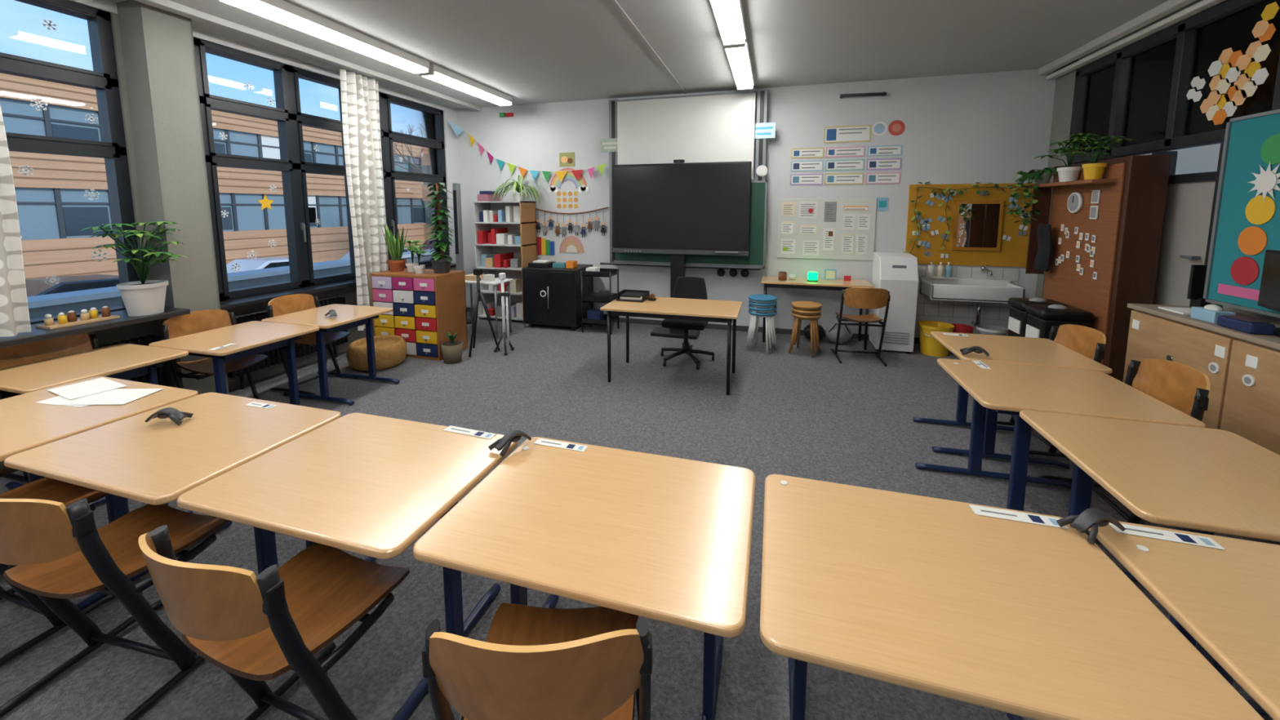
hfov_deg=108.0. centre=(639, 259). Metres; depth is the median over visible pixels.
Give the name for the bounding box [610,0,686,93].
trim
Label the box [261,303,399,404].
table
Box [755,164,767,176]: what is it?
wall clock
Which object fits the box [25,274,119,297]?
parked car
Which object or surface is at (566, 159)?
picture
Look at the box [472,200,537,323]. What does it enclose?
open shelf
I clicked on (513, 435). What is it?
clamp
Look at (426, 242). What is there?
parked car
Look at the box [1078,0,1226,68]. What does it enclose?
wall
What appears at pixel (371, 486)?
table
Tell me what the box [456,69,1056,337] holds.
wall
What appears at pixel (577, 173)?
garland
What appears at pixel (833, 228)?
notice board
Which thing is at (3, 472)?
chair
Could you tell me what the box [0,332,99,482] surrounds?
chair
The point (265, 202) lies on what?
star
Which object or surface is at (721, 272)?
headphones
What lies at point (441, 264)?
climbing plant
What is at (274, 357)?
radiator
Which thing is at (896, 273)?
air purifier
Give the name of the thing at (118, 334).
wall
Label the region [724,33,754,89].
ceiling lamp
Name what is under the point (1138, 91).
window
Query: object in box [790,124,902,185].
posters
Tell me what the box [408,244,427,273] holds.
plant
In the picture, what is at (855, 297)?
chair
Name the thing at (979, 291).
basin
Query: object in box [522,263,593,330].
base cabinet
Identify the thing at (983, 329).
bucket
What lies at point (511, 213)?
books
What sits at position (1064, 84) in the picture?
wall
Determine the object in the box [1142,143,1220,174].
corridor wall
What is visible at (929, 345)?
bucket
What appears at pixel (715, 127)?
whiteboard
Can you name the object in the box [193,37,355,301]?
window
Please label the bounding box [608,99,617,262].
rail
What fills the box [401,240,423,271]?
plant
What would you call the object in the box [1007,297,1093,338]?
bins
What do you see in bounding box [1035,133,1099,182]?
plant
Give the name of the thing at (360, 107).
curtain
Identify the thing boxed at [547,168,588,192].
picture
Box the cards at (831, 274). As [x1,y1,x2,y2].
[824,268,851,280]
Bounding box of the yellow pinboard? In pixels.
[905,182,1035,266]
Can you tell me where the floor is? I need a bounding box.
[0,311,1279,719]
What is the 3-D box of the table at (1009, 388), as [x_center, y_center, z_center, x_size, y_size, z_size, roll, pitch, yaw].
[2.152,1.024,2.563,0.959,0.698,0.738,2,7,16]
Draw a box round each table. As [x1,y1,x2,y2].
[0,343,188,488]
[0,376,198,523]
[4,392,341,654]
[148,320,319,405]
[176,413,518,719]
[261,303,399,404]
[413,436,755,719]
[464,273,513,338]
[759,474,1264,719]
[760,275,874,350]
[912,331,1112,468]
[915,358,1205,541]
[1019,409,1279,716]
[1088,520,1279,719]
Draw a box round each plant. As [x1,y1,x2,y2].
[80,221,188,316]
[381,223,407,271]
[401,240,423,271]
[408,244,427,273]
[424,182,455,273]
[489,173,548,203]
[1003,166,1057,226]
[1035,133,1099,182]
[1058,136,1137,179]
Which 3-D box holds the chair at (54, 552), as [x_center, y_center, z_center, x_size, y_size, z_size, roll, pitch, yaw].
[-1.827,1.060,1.619,0.472,0.836,0.543,1,6,12]
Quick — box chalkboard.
[613,180,767,267]
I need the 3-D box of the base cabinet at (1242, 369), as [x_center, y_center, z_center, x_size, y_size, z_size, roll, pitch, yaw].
[3.209,0.964,1.795,0.460,0.990,3.040,2,7,16]
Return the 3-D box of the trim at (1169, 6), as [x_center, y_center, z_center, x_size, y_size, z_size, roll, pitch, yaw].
[3.199,-1.553,0.834,0.155,0.124,8.870,2,7,16]
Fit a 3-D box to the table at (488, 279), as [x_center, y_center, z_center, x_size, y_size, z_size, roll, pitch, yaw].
[-2.056,0.584,6.103,0.670,0.800,0.400,2,7,16]
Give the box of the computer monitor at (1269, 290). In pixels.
[1257,249,1279,337]
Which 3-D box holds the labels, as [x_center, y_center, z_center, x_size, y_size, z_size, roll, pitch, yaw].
[-0.309,0.617,3.050,5.072,0.001,2.425,2,7,16]
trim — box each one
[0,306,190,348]
[134,0,480,111]
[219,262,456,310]
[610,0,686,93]
[1037,0,1225,79]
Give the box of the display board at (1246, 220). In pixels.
[1202,109,1279,317]
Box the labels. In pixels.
[208,333,1226,550]
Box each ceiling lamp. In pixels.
[217,0,429,74]
[418,63,512,106]
[709,0,746,45]
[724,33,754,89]
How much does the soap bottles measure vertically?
0.187 m
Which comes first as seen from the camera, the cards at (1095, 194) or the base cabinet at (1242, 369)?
the base cabinet at (1242, 369)
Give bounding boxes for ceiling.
[106,0,1168,109]
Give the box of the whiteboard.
[616,90,756,181]
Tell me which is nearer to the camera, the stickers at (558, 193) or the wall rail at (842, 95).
the wall rail at (842, 95)
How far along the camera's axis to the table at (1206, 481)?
1.71 m
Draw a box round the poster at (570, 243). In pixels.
[559,235,584,253]
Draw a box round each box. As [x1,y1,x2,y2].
[1190,304,1235,324]
[1217,315,1275,334]
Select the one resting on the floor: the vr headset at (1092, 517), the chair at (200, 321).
the chair at (200, 321)
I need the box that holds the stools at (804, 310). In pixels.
[788,301,822,357]
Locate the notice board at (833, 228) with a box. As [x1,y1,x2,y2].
[777,198,876,260]
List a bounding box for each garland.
[446,119,607,182]
[535,206,608,237]
[902,181,1032,253]
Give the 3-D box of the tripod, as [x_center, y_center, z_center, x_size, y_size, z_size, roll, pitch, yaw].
[-1.842,0.588,5.259,0.371,0.963,0.329,2,7,16]
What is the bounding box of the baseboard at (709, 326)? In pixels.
[466,306,919,343]
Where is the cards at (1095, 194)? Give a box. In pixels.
[1054,190,1100,279]
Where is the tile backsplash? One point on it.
(926, 306)
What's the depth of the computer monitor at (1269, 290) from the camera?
2.54 m
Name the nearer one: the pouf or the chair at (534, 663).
the chair at (534, 663)
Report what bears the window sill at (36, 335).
attached to the wall
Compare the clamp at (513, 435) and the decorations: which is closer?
the clamp at (513, 435)
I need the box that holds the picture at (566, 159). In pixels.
[559,152,574,166]
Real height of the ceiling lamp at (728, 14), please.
0.109 m
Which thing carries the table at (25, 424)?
on the floor
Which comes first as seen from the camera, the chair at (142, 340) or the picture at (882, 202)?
the chair at (142, 340)
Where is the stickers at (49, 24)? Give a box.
[17,19,423,285]
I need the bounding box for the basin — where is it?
[920,265,1025,326]
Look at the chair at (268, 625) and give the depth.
1.25 m
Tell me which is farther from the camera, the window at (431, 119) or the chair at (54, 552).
the window at (431, 119)
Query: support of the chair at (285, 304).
on the floor
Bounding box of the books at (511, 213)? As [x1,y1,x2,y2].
[477,191,522,318]
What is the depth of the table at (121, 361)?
2.86 m
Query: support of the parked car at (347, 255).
on the ground
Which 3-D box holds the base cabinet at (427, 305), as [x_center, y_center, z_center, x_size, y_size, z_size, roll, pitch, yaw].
[-2.536,0.604,5.354,0.880,0.925,0.500,2,7,16]
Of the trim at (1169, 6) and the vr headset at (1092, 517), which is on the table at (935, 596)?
the vr headset at (1092, 517)
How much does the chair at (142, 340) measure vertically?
0.660 m
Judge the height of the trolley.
0.860 m
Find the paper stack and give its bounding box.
[1158,306,1191,315]
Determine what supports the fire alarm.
attached to the wall at (984, 127)
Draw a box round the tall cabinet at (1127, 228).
[1025,154,1171,382]
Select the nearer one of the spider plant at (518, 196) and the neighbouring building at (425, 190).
the spider plant at (518, 196)
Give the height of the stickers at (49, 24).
1.879 m
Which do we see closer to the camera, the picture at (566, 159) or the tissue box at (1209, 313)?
the tissue box at (1209, 313)
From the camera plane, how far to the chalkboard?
5.93 m
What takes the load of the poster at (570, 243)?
attached to the wall at (984, 127)
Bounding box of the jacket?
[1033,223,1053,271]
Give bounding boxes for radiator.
[226,296,348,389]
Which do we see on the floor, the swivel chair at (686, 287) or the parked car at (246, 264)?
the swivel chair at (686, 287)
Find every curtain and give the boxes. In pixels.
[0,104,31,337]
[339,69,388,330]
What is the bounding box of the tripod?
[468,268,500,356]
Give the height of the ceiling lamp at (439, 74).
0.109 m
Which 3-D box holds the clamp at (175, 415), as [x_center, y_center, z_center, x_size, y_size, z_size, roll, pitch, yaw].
[-2.090,0.691,2.067,0.156,0.065,0.091,-1,6,-5]
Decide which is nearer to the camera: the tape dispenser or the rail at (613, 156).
the tape dispenser
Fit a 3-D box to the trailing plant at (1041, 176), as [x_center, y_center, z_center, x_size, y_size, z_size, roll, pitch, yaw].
[3.904,-0.615,4.563,0.501,0.577,0.453,2,7,16]
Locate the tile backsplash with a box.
[915,265,1019,320]
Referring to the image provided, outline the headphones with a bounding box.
[716,268,749,277]
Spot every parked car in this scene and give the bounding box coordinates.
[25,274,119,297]
[226,257,288,273]
[339,247,408,259]
[412,239,431,251]
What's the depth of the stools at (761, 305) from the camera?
5.30 m
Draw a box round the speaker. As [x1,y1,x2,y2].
[1186,264,1211,306]
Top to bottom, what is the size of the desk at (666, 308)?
0.725 m
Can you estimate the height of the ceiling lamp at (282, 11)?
0.109 m
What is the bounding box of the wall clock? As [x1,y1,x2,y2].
[1066,192,1083,213]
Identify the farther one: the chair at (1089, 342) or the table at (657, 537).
the chair at (1089, 342)
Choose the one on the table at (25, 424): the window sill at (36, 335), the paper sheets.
the paper sheets
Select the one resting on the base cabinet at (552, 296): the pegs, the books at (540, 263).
the books at (540, 263)
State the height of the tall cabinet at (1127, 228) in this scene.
2.050 m
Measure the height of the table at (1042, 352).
0.698 m
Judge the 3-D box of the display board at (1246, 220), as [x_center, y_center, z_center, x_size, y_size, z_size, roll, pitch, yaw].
[3.547,-0.223,2.508,0.054,1.208,0.940,2,7,16]
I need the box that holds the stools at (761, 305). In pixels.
[745,293,777,353]
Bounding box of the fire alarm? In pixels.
[499,112,513,117]
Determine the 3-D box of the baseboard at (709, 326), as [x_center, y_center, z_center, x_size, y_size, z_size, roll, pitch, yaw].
[0.851,0.913,6.442,7.630,0.069,0.014,2,7,16]
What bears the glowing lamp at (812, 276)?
on the side table at (768, 281)
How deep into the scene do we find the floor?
3.04 m
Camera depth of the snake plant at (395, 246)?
5.33 m
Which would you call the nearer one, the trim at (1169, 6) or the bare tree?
the trim at (1169, 6)
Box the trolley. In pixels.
[580,266,618,334]
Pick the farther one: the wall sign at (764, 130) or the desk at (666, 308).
the wall sign at (764, 130)
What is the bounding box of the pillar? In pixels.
[115,0,229,395]
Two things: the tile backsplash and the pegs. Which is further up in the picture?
the tile backsplash
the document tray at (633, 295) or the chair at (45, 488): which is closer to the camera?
the chair at (45, 488)
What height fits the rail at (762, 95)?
2.240 m
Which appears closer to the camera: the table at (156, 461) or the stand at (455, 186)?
the table at (156, 461)
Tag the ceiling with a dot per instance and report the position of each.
(528, 51)
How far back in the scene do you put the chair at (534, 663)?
0.92 m
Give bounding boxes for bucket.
[917,320,954,356]
[950,323,973,351]
[975,324,1007,335]
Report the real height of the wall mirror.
0.580 m
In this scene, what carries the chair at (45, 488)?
on the floor
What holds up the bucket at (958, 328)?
on the floor
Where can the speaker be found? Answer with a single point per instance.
(1197, 272)
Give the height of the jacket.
0.450 m
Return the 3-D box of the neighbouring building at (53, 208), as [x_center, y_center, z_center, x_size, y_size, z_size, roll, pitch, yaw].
[-24.791,-3.658,25.616,10.250,8.150,32.400,2,7,16]
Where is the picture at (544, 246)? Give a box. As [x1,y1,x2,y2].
[537,236,554,255]
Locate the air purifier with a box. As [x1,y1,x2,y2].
[868,252,919,353]
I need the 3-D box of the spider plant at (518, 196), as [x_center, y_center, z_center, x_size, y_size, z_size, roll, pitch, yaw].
[-1.756,-1.001,6.593,0.910,0.444,0.684,2,7,16]
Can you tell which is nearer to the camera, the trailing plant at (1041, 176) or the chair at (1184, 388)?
the chair at (1184, 388)
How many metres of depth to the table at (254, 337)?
3.44 m
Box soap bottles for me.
[923,262,956,279]
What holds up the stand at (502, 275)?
on the floor
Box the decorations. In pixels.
[1186,1,1279,124]
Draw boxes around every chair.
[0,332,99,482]
[0,468,17,576]
[0,477,142,666]
[0,497,231,719]
[2,334,164,398]
[138,524,409,719]
[160,309,268,399]
[266,293,357,395]
[422,603,652,719]
[660,276,714,369]
[830,287,890,366]
[996,324,1106,457]
[1028,358,1210,524]
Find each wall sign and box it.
[600,137,617,152]
[754,122,775,138]
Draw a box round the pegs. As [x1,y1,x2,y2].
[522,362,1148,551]
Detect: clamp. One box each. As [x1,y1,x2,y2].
[145,407,193,425]
[324,309,337,316]
[488,429,531,456]
[960,346,989,356]
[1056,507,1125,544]
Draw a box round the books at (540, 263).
[528,259,577,268]
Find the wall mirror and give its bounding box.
[951,200,1004,251]
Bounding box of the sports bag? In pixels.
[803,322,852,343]
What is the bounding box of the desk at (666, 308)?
[600,297,742,395]
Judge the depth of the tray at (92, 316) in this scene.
3.11 m
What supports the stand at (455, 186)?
on the floor
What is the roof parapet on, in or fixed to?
on the ground
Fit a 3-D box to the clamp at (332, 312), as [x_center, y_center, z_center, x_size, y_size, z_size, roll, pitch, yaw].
[-2.704,0.469,4.081,0.091,0.065,0.156,-5,8,-41]
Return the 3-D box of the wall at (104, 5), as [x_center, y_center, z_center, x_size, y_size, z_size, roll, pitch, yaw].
[-4.173,-1.812,2.945,0.250,0.075,8.900,2,7,16]
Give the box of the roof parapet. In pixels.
[26,248,431,319]
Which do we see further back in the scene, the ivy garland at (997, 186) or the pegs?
the ivy garland at (997, 186)
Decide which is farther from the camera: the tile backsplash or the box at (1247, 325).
the tile backsplash
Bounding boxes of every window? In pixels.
[0,0,140,324]
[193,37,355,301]
[378,91,449,270]
[1066,0,1279,164]
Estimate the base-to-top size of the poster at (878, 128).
0.170 m
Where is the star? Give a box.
[257,195,273,209]
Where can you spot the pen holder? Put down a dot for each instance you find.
(782, 275)
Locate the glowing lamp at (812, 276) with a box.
[807,271,817,281]
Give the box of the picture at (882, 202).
[876,197,888,210]
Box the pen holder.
[777,271,795,279]
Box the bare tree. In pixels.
[392,123,429,183]
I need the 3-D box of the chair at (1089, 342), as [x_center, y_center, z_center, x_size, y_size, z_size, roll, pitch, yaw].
[2.820,0.878,3.261,0.543,0.836,0.472,1,6,11]
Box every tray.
[35,306,119,328]
[600,262,760,270]
[616,289,649,302]
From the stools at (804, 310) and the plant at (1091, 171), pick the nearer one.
the plant at (1091, 171)
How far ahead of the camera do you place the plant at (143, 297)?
3.35 m
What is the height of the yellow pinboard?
0.950 m
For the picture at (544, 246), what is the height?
0.270 m
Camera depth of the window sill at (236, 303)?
4.60 m
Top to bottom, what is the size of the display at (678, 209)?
2.265 m
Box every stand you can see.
[452,182,471,324]
[493,272,514,355]
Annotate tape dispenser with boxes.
[648,293,656,301]
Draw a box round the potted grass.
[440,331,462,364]
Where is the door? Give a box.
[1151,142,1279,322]
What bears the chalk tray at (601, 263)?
attached to the chalkboard
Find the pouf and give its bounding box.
[346,334,407,371]
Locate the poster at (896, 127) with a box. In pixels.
[888,120,905,135]
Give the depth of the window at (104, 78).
3.41 m
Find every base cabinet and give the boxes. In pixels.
[369,268,467,360]
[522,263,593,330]
[1123,303,1279,542]
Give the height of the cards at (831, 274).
0.132 m
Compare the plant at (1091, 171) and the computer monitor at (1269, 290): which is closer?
the computer monitor at (1269, 290)
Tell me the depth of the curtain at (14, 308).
2.80 m
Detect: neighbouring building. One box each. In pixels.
[0,72,426,279]
[420,154,431,240]
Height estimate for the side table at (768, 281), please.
0.765 m
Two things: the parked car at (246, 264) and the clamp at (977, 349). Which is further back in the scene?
the parked car at (246, 264)
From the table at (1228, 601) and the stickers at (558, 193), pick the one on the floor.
the table at (1228, 601)
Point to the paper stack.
(1184, 311)
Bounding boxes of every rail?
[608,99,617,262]
[755,88,768,181]
[840,91,886,98]
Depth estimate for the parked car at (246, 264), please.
16.57 m
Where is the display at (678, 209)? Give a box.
[611,159,751,339]
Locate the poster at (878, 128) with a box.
[871,121,887,135]
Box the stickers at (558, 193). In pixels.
[556,191,577,208]
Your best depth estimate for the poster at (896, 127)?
5.53 m
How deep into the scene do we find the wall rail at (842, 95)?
5.53 m
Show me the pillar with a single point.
(157, 46)
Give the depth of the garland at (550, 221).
6.80 m
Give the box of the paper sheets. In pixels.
[35,377,163,407]
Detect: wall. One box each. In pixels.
[0,12,459,465]
[68,0,456,114]
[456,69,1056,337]
[1035,58,1078,297]
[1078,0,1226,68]
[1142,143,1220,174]
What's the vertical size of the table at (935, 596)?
0.698 m

